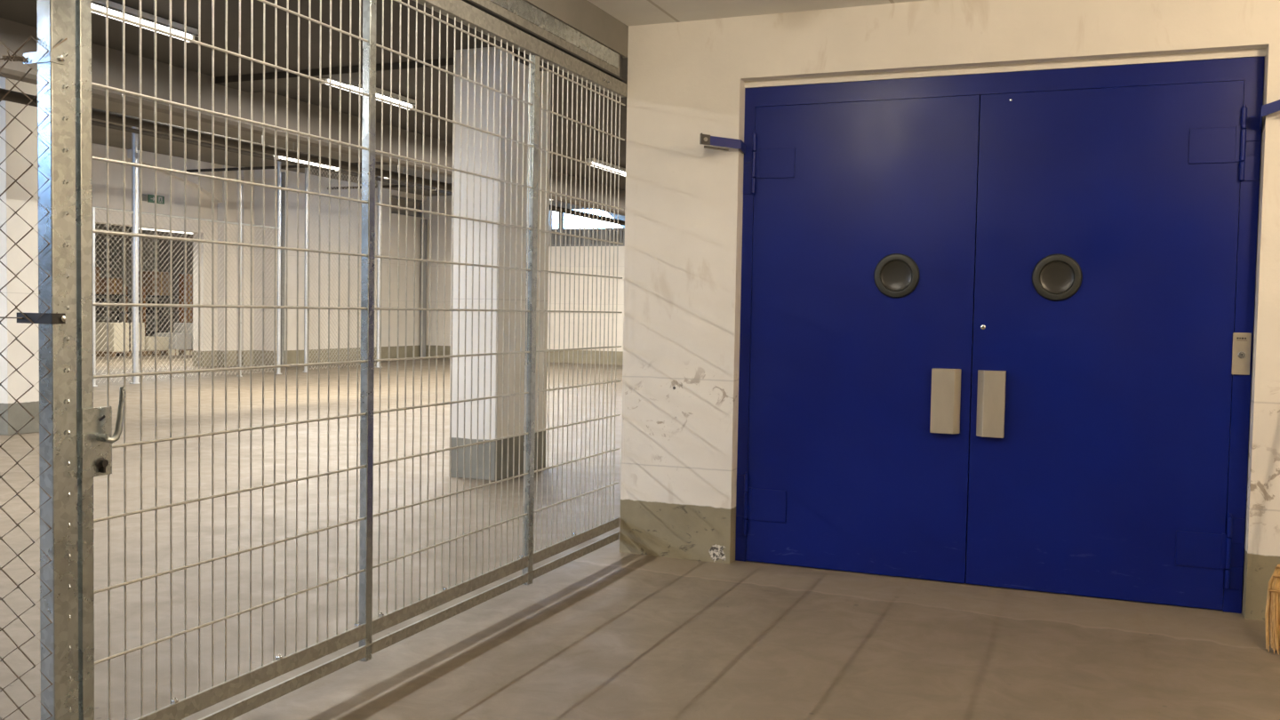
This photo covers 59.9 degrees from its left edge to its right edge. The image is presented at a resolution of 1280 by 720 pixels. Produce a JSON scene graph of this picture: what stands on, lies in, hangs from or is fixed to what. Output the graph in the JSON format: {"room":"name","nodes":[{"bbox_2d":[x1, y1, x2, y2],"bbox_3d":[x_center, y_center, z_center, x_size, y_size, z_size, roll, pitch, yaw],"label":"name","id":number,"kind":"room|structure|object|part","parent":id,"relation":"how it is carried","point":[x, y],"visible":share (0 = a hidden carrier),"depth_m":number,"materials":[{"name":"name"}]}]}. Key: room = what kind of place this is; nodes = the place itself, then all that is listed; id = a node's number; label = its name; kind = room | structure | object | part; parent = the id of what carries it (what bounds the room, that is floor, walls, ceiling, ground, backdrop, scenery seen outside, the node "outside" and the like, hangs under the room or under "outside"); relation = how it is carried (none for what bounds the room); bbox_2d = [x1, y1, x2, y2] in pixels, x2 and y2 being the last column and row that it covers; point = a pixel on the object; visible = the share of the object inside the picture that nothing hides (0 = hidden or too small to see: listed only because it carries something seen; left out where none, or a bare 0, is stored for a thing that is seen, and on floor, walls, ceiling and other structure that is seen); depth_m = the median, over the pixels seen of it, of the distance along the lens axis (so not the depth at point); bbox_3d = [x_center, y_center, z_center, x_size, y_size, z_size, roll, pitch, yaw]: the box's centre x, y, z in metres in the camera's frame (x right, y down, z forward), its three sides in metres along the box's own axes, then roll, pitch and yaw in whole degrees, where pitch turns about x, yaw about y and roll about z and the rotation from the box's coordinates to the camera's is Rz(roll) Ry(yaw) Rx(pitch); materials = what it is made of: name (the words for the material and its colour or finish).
{"room":"basement storage area","nodes":[
{"label":"basement storage area","id":0,"kind":"room"},
{"bbox_2d":[92,143,217,367],"bbox_3d":[-14.572,-1.723,13.660,0.300,4.580,26.900,2,3,22],"label":"wall","id":1,"kind":"structure","parent":0,"point":[99,167],"depth_m":23.99,"materials":[{"name":"paint"}]},
{"bbox_2d":[142,193,164,204],"bbox_3d":[-10.334,-3.417,23.540,0.031,0.165,0.620,2,3,22],"label":"exit sign","id":2,"kind":"object","parent":1,"relation":"attached to","point":[149,198],"visible":0.81,"depth_m":23.52,"materials":[{"name":"green plastic"}]},
{"bbox_3d":[-10.427,-3.412,23.330,0.015,0.140,0.160,2,3,22],"label":"panel","id":3,"kind":"part","parent":2,"relation":"part of","materials":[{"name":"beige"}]},
{"bbox_3d":[-10.300,-3.420,23.630,0.025,0.165,0.430,2,3,22],"label":"sign panel","id":4,"kind":"part","parent":2,"relation":"part of","materials":[{"name":"green plastic"}]},
{"bbox_2d":[95,198,419,335],"bbox_3d":[-14.455,-2.317,27.361,12.000,4.580,18.400,2,3,22],"label":"wall","id":5,"kind":"structure","parent":0,"point":[395,201],"depth_m":36.83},
{"bbox_2d":[186,161,391,172],"bbox_3d":[-5.405,-3.912,22.114,9.400,0.057,0.060,2,3,22],"label":"pipe","id":6,"kind":"object","parent":5,"relation":"attached to","point":[376,163],"visible":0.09,"depth_m":23.16,"materials":[{"name":"grey metal"}]},
{"bbox_2d":[327,183,452,189],"bbox_3d":[-3.761,-4.091,25.760,9.100,0.057,0.060,2,3,22],"label":"pipe","id":7,"kind":"object","parent":5,"relation":"attached to","point":[386,186],"visible":0.02,"depth_m":26.80,"materials":[{"name":"grey metal"}]},
{"bbox_2d":[91,96,452,196],"bbox_3d":[-13.016,-4.261,17.417,21.600,0.220,35.200,2,3,22],"label":"ceiling","id":8,"kind":"structure","parent":0,"point":[99,132],"depth_m":22.34,"materials":[{"name":"grey concrete"}]},
{"bbox_2d":[138,227,192,234],"bbox_3d":[-11.238,-3.784,26.648,0.130,1.474,2.100,2,3,22],"label":"lamp","id":9,"kind":"object","parent":8,"relation":"hanging from","point":[142,228],"visible":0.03,"depth_m":26.39,"materials":[{"name":"white plastic"}]},
{"bbox_2d":[91,108,452,194],"bbox_3d":[-5.715,-4.016,22.939,0.070,0.493,14.500,2,3,22],"label":"pipe","id":10,"kind":"object","parent":8,"relation":"hanging from","point":[93,123],"visible":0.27,"depth_m":19.38,"materials":[{"name":"grey metal"}]},
{"bbox_2d":[272,140,338,171],"bbox_3d":[-5.122,-3.503,17.144,0.130,0.994,1.460,2,3,22],"label":"lamp","id":11,"kind":"object","parent":8,"relation":"hanging from","point":[336,169],"visible":0.41,"depth_m":17.05,"materials":[{"name":"white plastic"}]},
{"bbox_2d":[273,155,338,169],"bbox_3d":[-5.130,-3.047,17.164,0.112,0.037,1.420,2,3,22],"label":"diffuser","id":12,"kind":"object","parent":11,"relation":"attached to","point":[277,156],"depth_m":17.06,"materials":[{"name":"white plastic"}]},
{"bbox_2d":[0,88,624,225],"bbox_3d":[-3.064,-3.256,16.490,0.100,1.358,24.500,2,3,22],"label":"pipe","id":13,"kind":"object","parent":8,"relation":"hanging from","point":[16,97],"visible":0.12,"depth_m":12.76,"materials":[{"name":"grey metal"}]},
{"bbox_2d":[384,165,436,190],"bbox_3d":[-3.993,-3.571,19.393,0.120,1.015,1.845,2,3,15],"label":"lamp","id":14,"kind":"object","parent":8,"relation":"hanging from","point":[402,181],"visible":0.3,"depth_m":19.46,"materials":[{"name":"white plastic"}]},
{"bbox_2d":[0,0,627,191],"bbox_3d":[-0.866,-2.757,11.565,5.400,0.190,33.400,2,3,22],"label":"ceiling","id":15,"kind":"structure","parent":0,"point":[23,12],"depth_m":9.28,"materials":[{"name":"grey concrete"}]},
{"bbox_2d":[91,0,198,43],"bbox_3d":[-3.770,-2.503,8.013,0.146,0.099,1.420,2,3,22],"label":"lamp","id":16,"kind":"object","parent":15,"relation":"attached to","point":[116,9],"visible":0.62,"depth_m":8.18,"materials":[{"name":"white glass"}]},
{"bbox_2d":[320,78,362,95],"bbox_3d":[-2.689,-2.583,10.275,0.317,0.099,0.732,2,3,22],"label":"lamp","id":17,"kind":"object","parent":15,"relation":"attached to","point":[356,87],"depth_m":10.43,"materials":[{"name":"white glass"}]},
{"bbox_2d":[376,87,415,110],"bbox_3d":[-2.423,-2.604,10.876,0.387,0.099,1.075,2,3,22],"label":"lamp","id":18,"kind":"object","parent":15,"relation":"attached to","point":[395,97],"depth_m":11.12,"materials":[{"name":"white plastic"}]},
{"bbox_2d":[215,52,627,92],"bbox_3d":[-1.676,-2.568,9.768,4.860,0.060,0.450,2,3,22],"label":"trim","id":19,"kind":"structure","parent":15,"relation":"attached to","point":[233,81],"depth_m":10.08,"materials":[{"name":"grey metal"}]},
{"bbox_2d":[585,158,625,175],"bbox_3d":[-0.445,-2.801,16.198,0.146,0.099,1.420,2,3,22],"label":"lamp","id":20,"kind":"object","parent":15,"relation":"attached to","point":[622,170],"visible":0.53,"depth_m":15.97,"materials":[{"name":"white plastic"}]},
{"bbox_2d":[254,168,426,366],"bbox_3d":[-7.866,-2.266,28.844,1.300,4.580,6.300,2,3,22],"label":"wall","id":21,"kind":"structure","parent":0,"point":[269,173],"depth_m":27.54,"materials":[{"name":"paint"}]},
{"bbox_2d":[127,149,254,366],"bbox_3d":[-9.801,-2.110,24.479,0.400,4.580,3.350,2,3,22],"label":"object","id":22,"kind":"structure","parent":21,"relation":"attached to","point":[148,158],"depth_m":25.47,"materials":[{"name":"paint"}]},
{"bbox_2d":[391,195,422,217],"bbox_3d":[-6.504,-4.235,30.703,0.100,0.500,1.700,2,3,22],"label":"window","id":23,"kind":"structure","parent":21,"relation":"in","point":[393,196],"depth_m":30.91,"materials":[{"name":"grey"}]},
{"bbox_2d":[419,218,427,357],"bbox_3d":[-6.086,-1.997,31.209,0.171,3.900,0.180,2,3,22],"label":"pipe","id":24,"kind":"object","parent":21,"relation":"attached to","point":[425,225],"visible":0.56,"depth_m":31.15,"materials":[{"name":"grey metal"}]},
{"bbox_2d":[424,195,624,365],"bbox_3d":[0.879,-2.112,28.861,15.500,4.580,0.300,2,3,22],"label":"wall","id":25,"kind":"structure","parent":0,"point":[442,198],"depth_m":29.86,"materials":[{"name":"paint"}]},
{"bbox_2d":[0,17,625,215],"bbox_3d":[-3.410,-3.057,12.480,0.420,1.420,33.200,2,3,22],"label":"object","id":26,"kind":"structure","parent":25,"relation":"attached to","point":[13,35],"depth_m":10.96,"materials":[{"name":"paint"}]},
{"bbox_2d":[549,200,624,246],"bbox_3d":[-1.252,-3.660,29.633,2.530,1.250,0.110,2,3,22],"label":"window","id":27,"kind":"structure","parent":25,"relation":"in","point":[621,230],"depth_m":29.77,"materials":[{"name":"grey"}]},
{"bbox_3d":[-1.242,-4.155,29.616,2.410,0.140,0.040,2,3,22],"label":"panel","id":28,"kind":"part","parent":27,"relation":"part of","materials":[{"name":"grey metal"}]},
{"bbox_3d":[-1.255,-3.276,29.659,2.410,0.360,0.070,2,3,22],"label":"louvre panel","id":29,"kind":"part","parent":27,"relation":"part of","materials":[{"name":"grey metal"}]},
{"bbox_2d":[607,211,624,227],"bbox_3d":[-0.357,-3.678,29.603,1.450,1.600,0.250,2,3,22],"label":"window","id":30,"kind":"structure","parent":25,"relation":"attached to","point":[620,217],"depth_m":29.55,"materials":[{"name":"clear glass"}]},
{"bbox_2d":[0,353,1279,719],"bbox_3d":[-8.245,0.690,15.768,32.600,0.200,35.600,2,3,22],"label":"floor","id":31,"kind":"structure","parent":0,"point":[606,633],"depth_m":5.27,"materials":[{"name":"concrete"}]},
{"bbox_2d":[0,76,39,435],"bbox_3d":[-6.702,-1.520,12.188,0.600,4.580,1.120,2,3,22],"label":"wall","id":32,"kind":"structure","parent":31,"relation":"on","point":[15,196],"depth_m":11.74,"materials":[{"name":"paint"}]},
{"bbox_2d":[0,35,71,719],"bbox_3d":[-2.206,-0.159,3.204,1.460,2.800,0.075,2,3,23],"label":"fence","id":33,"kind":"object","parent":31,"relation":"on","point":[6,58],"visible":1,"depth_m":2.96,"materials":[{"name":"metal"}]},
{"bbox_2d":[16,0,79,719],"bbox_3d":[-1.585,-0.107,2.952,0.158,2.740,0.130,2,3,22],"label":"gate post","id":34,"kind":"object","parent":31,"relation":"on","point":[55,19],"visible":1,"depth_m":2.95,"materials":[{"name":"metal"}]},
{"bbox_2d":[75,0,626,719],"bbox_3d":[-0.803,-0.182,4.739,0.106,2.703,3.767,2,3,22],"label":"gate","id":35,"kind":"object","parent":34,"relation":"attached to","point":[95,439],"visible":1,"depth_m":4.16,"materials":[{"name":"metal"}]},
{"bbox_3d":[-1.497,0.226,3.055,0.010,0.190,0.098,2,3,22],"label":"lock plate","id":36,"kind":"part","parent":35,"relation":"part of","materials":[{"name":"metal"}]},
{"bbox_3d":[-1.460,0.152,3.067,0.046,0.154,0.066,2,3,22],"label":"lever handle","id":37,"kind":"part","parent":35,"relation":"part of","materials":[{"name":"metal"}]},
{"bbox_3d":[-1.276,-0.190,3.620,0.013,2.459,1.273,2,3,22],"label":"wire panel","id":38,"kind":"part","parent":35,"relation":"part of","materials":[{"name":"grey metal"}]},
{"bbox_3d":[-1.036,-0.162,4.219,0.034,2.640,0.040,2,3,22],"label":"gate post","id":39,"kind":"part","parent":35,"relation":"part of","materials":[{"name":"metal"}]},
{"bbox_3d":[-0.826,1.017,4.814,0.013,0.056,3.718,2,3,22],"label":"rail","id":40,"kind":"part","parent":35,"relation":"part of","materials":[{"name":"metal"}]},
{"bbox_3d":[-0.826,1.099,4.817,0.011,0.040,3.718,2,3,22],"label":"rail","id":41,"kind":"part","parent":35,"relation":"part of","materials":[{"name":"metal"}]},
{"bbox_3d":[-0.784,-0.234,4.829,0.013,2.459,1.307,2,3,22],"label":"wire panel","id":42,"kind":"part","parent":35,"relation":"part of","materials":[{"name":"grey metal"}]},
{"bbox_3d":[-0.805,-1.496,4.694,0.050,0.075,3.756,2,3,22],"label":"rail","id":43,"kind":"part","parent":35,"relation":"part of","materials":[{"name":"metal"}]},
{"bbox_3d":[-0.536,-0.183,5.451,0.034,2.592,0.052,2,3,22],"label":"gate post","id":44,"kind":"part","parent":35,"relation":"part of","materials":[{"name":"metal"}]},
{"bbox_2d":[461,0,626,90],"bbox_3d":[-2.424,-1.456,0.895,0.204,0.185,11.980,2,3,22],"label":"ceiling beam","id":45,"kind":"structure","parent":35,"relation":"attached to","point":[519,14],"depth_m":5.55,"materials":[{"name":"concrete"}]},
{"bbox_3d":[-0.319,-0.276,5.974,0.013,2.459,1.110,2,3,22],"label":"wire panel","id":46,"kind":"part","parent":35,"relation":"part of","materials":[{"name":"grey metal"}]},
{"bbox_2d":[95,294,132,321],"bbox_3d":[-15.257,-1.163,31.346,0.760,1.900,1.960,2,3,22],"label":"storage rack","id":47,"kind":"object","parent":31,"relation":"on","point":[117,312],"visible":0.11,"depth_m":31.59,"materials":[{"name":"grey metal"}]},
{"bbox_2d":[95,266,100,294],"bbox_3d":[-15.445,-2.220,30.790,0.606,0.753,0.600,2,3,22],"label":"cardboard box","id":48,"kind":"object","parent":47,"relation":"on","point":[97,268],"visible":0.08,"depth_m":30.88,"materials":[{"name":"cardboard"}]},
{"bbox_2d":[95,297,104,311],"bbox_3d":[-15.419,-1.539,30.912,0.606,0.383,0.700,2,3,22],"label":"cardboard box","id":49,"kind":"object","parent":47,"relation":"on","point":[101,300],"visible":0.18,"depth_m":30.98,"materials":[{"name":"grey"}]},
{"bbox_2d":[100,278,122,294],"bbox_3d":[-15.147,-2.097,31.537,0.606,0.453,0.550,2,3,22],"label":"cardboard box","id":50,"kind":"object","parent":47,"relation":"on","point":[103,280],"visible":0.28,"depth_m":31.35,"materials":[{"name":"cardboard"}]},
{"bbox_2d":[95,294,132,296],"bbox_3d":[-15.245,-1.837,31.317,0.720,0.050,1.900,2,3,22],"label":"shelf","id":51,"kind":"object","parent":47,"relation":"attached to","point":[95,294],"depth_m":31.34,"materials":[{"name":"grey"}]},
{"bbox_2d":[95,312,132,313],"bbox_3d":[-15.254,-1.338,31.338,0.720,0.050,1.900,2,3,22],"label":"shelf","id":52,"kind":"object","parent":47,"relation":"attached to","point":[96,312],"depth_m":31.39,"materials":[{"name":"grey metal"}]},
{"bbox_2d":[96,351,146,357],"bbox_3d":[-13.945,-0.176,29.607,0.900,0.125,1.150,2,3,22],"label":"wooden pallet","id":53,"kind":"object","parent":31,"relation":"on","point":[113,355],"visible":0.44,"depth_m":29.20,"materials":[{"name":"brown wood"}]},
{"bbox_2d":[95,321,144,351],"bbox_3d":[-13.937,-0.623,29.588,0.912,0.766,1.020,2,3,22],"label":"load","id":54,"kind":"object","parent":53,"relation":"on","point":[116,327],"visible":0.63,"depth_m":29.14,"materials":[{"name":"grey"}]},
{"bbox_2d":[125,286,178,335],"bbox_3d":[-14.335,-1.246,33.615,0.760,1.900,2.460,2,3,22],"label":"storage rack","id":55,"kind":"object","parent":31,"relation":"on","point":[144,296],"visible":0.28,"depth_m":32.59,"materials":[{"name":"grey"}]},
{"bbox_2d":[138,300,163,311],"bbox_3d":[-14.592,-1.598,32.950,0.606,0.353,0.600,2,3,22],"label":"cardboard box","id":56,"kind":"object","parent":55,"relation":"on","point":[149,309],"visible":0.32,"depth_m":32.74,"materials":[{"name":"grey"}]},
{"bbox_2d":[127,295,178,297],"bbox_3d":[-14.323,-1.920,33.585,0.720,0.050,2.400,2,3,22],"label":"shelf","id":57,"kind":"object","parent":55,"relation":"attached to","point":[144,296],"depth_m":32.88,"materials":[{"name":"grey metal"}]},
{"bbox_2d":[138,271,169,295],"bbox_3d":[-14.505,-2.279,33.106,0.606,0.703,0.700,2,3,22],"label":"cardboard box","id":58,"kind":"object","parent":55,"relation":"on","point":[149,274],"visible":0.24,"depth_m":32.86,"materials":[{"name":"cardboard"}]},
{"bbox_2d":[138,312,178,313],"bbox_3d":[-14.332,-1.421,33.607,0.720,0.050,2.400,2,3,22],"label":"shelf","id":59,"kind":"object","parent":55,"relation":"attached to","point":[139,312],"depth_m":32.92,"materials":[{"name":"grey metal"}]},
{"bbox_2d":[145,331,173,334],"bbox_3d":[-14.343,-0.821,33.633,0.720,0.050,2.400,2,3,22],"label":"shelf","id":60,"kind":"object","parent":55,"relation":"attached to","point":[152,332],"depth_m":33.37,"materials":[{"name":"grey"}]},
{"bbox_2d":[144,350,167,355],"bbox_3d":[-13.550,-0.211,30.579,0.800,0.125,0.750,2,3,22],"label":"wooden pallet","id":61,"kind":"object","parent":31,"relation":"on","point":[151,352],"visible":0.32,"depth_m":30.43,"materials":[{"name":"brown wood"}]},
{"bbox_2d":[144,336,168,351],"bbox_3d":[-13.546,-0.461,30.569,0.800,0.370,0.700,2,3,22],"label":"load","id":62,"kind":"object","parent":61,"relation":"on","point":[148,338],"visible":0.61,"depth_m":30.39},
{"bbox_2d":[168,349,178,355],"bbox_3d":[-12.826,-0.213,30.501,0.162,0.161,0.224,2,3,22],"label":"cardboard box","id":63,"kind":"object","parent":31,"relation":"on","point":[172,350],"visible":0.81,"depth_m":30.42,"materials":[{"name":"brown cardboard"}]},
{"bbox_2d":[178,273,192,322],"bbox_3d":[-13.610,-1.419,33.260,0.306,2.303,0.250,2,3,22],"label":"cardboard box","id":64,"kind":"object","parent":31,"relation":"on","point":[188,280],"visible":0.31,"depth_m":33.16,"materials":[{"name":"brown cardboard"}]},
{"bbox_2d":[92,126,382,386],"bbox_3d":[-7.796,-1.956,21.979,0.198,4.560,9.022,2,3,22],"label":"fence","id":65,"kind":"object","parent":31,"relation":"on","point":[134,212],"visible":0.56,"depth_m":21.37,"materials":[{"name":"silver metal"}]},
{"bbox_3d":[-9.182,-1.053,18.634,0.126,3.000,0.126,2,3,22],"label":"fence post","id":66,"kind":"part","parent":65,"relation":"part of","materials":[{"name":"grey metal"}]},
{"bbox_3d":[-8.834,-1.863,19.424,0.198,4.560,0.198,2,3,22],"label":"fence post","id":67,"kind":"part","parent":65,"relation":"part of","materials":[{"name":"silver metal"}]},
{"bbox_3d":[-7.870,-1.545,21.830,0.108,3.750,0.108,2,3,22],"label":"fence post","id":68,"kind":"part","parent":65,"relation":"part of","materials":[{"name":"silver metal"}]},
{"bbox_3d":[-7.439,-1.958,22.860,0.144,4.500,0.144,2,3,22],"label":"fence post","id":69,"kind":"part","parent":65,"relation":"part of","materials":[{"name":"silver metal"}]},
{"bbox_3d":[-7.115,-1.986,23.657,0.126,4.500,0.126,2,3,22],"label":"fence post","id":70,"kind":"part","parent":65,"relation":"part of","materials":[{"name":"silver metal"}]},
{"bbox_3d":[-6.133,-2.075,26.073,0.180,4.500,0.180,2,3,22],"label":"fence post","id":71,"kind":"part","parent":65,"relation":"part of","materials":[{"name":"silver metal"}]},
{"bbox_2d":[280,171,285,364],"bbox_3d":[-8.300,-2.100,25.786,0.095,4.500,0.100,2,3,22],"label":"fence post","id":72,"kind":"object","parent":31,"relation":"on","point":[283,173],"visible":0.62,"depth_m":25.75,"materials":[{"name":"metal"}]},
{"bbox_2d":[448,46,551,480],"bbox_3d":[-1.201,-0.801,9.629,0.440,3.560,0.930,2,3,22],"label":"concrete pillar","id":73,"kind":"structure","parent":31,"relation":"on","point":[464,92],"depth_m":9.24,"materials":[{"name":"paint"}]},
{"bbox_2d":[1264,564,1279,654],"bbox_3d":[2.906,0.712,4.945,0.222,1.081,0.611,2,3,22],"label":"straw broom","id":74,"kind":"object","parent":31,"relation":"on","point":[1272,613],"visible":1,"depth_m":4.83,"materials":[{"name":"yellow plant"}]},
{"bbox_3d":[-13.211,-0.242,31.413,0.800,0.125,0.620,2,3,22],"label":"wooden pallet","id":75,"kind":"object","parent":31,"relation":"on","visible":0},
{"bbox_2d":[157,332,191,349],"bbox_3d":[-13.206,-0.536,31.400,0.800,0.460,0.580,2,3,22],"label":"load","id":76,"kind":"object","parent":75,"relation":"on","point":[160,334],"visible":0.34,"depth_m":31.13},
{"bbox_3d":[-12.922,-0.268,32.126,0.800,0.125,0.750,2,3,22],"label":"wooden pallet","id":77,"kind":"object","parent":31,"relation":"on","visible":0},
{"bbox_2d":[173,322,192,349],"bbox_3d":[-12.914,-0.705,32.107,0.812,0.746,0.740,2,3,22],"label":"load","id":78,"kind":"object","parent":77,"relation":"on","point":[188,325],"visible":0.26,"depth_m":31.77,"materials":[{"name":"grey"}]},
{"bbox_2d":[587,0,926,26],"bbox_3d":[0.201,-1.732,-0.106,5.400,0.185,12.520,2,3,22],"label":"ceiling","id":79,"kind":"structure","parent":0,"point":[630,12],"depth_m":5.98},
{"bbox_2d":[619,0,1279,621],"bbox_3d":[2.377,-0.435,5.646,5.200,3.300,0.320,2,3,22],"label":"wall","id":80,"kind":"structure","parent":0,"point":[684,204],"depth_m":6.24,"materials":[{"name":"beige paint"}]},
{"bbox_2d":[523,0,628,57],"bbox_3d":[-2.517,-1.885,0.820,0.340,0.675,12.200,2,3,22],"label":"beam","id":81,"kind":"structure","parent":80,"relation":"attached to","point":[583,16],"depth_m":5.94,"materials":[{"name":"concrete"}]},
{"bbox_2d":[699,56,1279,613],"bbox_3d":[1.747,-0.145,5.751,2.962,2.690,0.403,2,3,22],"label":"door","id":82,"kind":"structure","parent":80,"relation":"in","point":[1103,436],"depth_m":5.78,"materials":[{"name":"blue paint"}]},
{"bbox_3d":[0.491,-1.199,6.154,0.312,0.077,0.093,-1,3,-33],"label":"holdback arm","id":83,"kind":"part","parent":82,"relation":"part of","materials":[{"name":"blue paint"}]},
{"bbox_3d":[0.580,0.829,6.356,0.052,0.340,0.011,2,3,22],"label":"hinge plate","id":84,"kind":"part","parent":82,"relation":"part of","materials":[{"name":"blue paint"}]},
{"bbox_3d":[0.615,-1.084,6.272,0.055,0.290,0.011,2,3,22],"label":"hinge plate","id":85,"kind":"part","parent":82,"relation":"part of","materials":[{"name":"blue paint"}]},
{"bbox_3d":[1.382,-0.454,5.980,0.164,0.164,0.013,2,3,22],"label":"porthole glass","id":86,"kind":"part","parent":82,"relation":"part of","materials":[{"name":"grey glass"}]},
{"bbox_3d":[1.621,0.218,5.886,0.147,0.343,0.046,2,3,22],"label":"pull handle","id":87,"kind":"part","parent":82,"relation":"part of","materials":[{"name":"metal"}]},
{"bbox_3d":[1.833,0.229,5.801,0.140,0.347,0.046,2,3,22],"label":"pull handle","id":88,"kind":"part","parent":82,"relation":"part of","materials":[{"name":"metal"}]},
{"bbox_3d":[2.133,-0.422,5.676,0.164,0.164,0.013,2,3,22],"label":"porthole glass","id":89,"kind":"part","parent":82,"relation":"part of","materials":[{"name":"grey glass"}]},
{"bbox_3d":[2.910,0.944,5.414,0.060,0.345,0.011,2,3,22],"label":"hinge plate","id":90,"kind":"part","parent":82,"relation":"part of","materials":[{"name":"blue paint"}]},
{"bbox_2d":[1231,332,1251,375],"bbox_3d":[2.909,-0.031,5.371,0.079,0.203,0.023,2,3,22],"label":"switch","id":91,"kind":"object","parent":82,"relation":"attached to","point":[1241,349],"visible":1,"depth_m":5.36,"materials":[{"name":"metal"}]},
{"bbox_3d":[2.940,-1.014,5.330,0.070,0.305,0.011,2,3,22],"label":"hinge plate","id":92,"kind":"part","parent":82,"relation":"part of","materials":[{"name":"blue paint"}]},
{"bbox_3d":[2.977,-1.164,5.149,0.105,0.168,0.313,0,3,-20],"label":"holdback arm","id":93,"kind":"part","parent":82,"relation":"part of","materials":[{"name":"blue paint"}]},
{"bbox_2d":[744,48,1266,87],"bbox_3d":[1.829,-1.513,5.876,2.582,0.035,0.232,2,3,22],"label":"trim","id":94,"kind":"structure","parent":80,"relation":"attached to","point":[1250,52],"depth_m":5.71,"materials":[{"name":"beige paint"}]}
]}

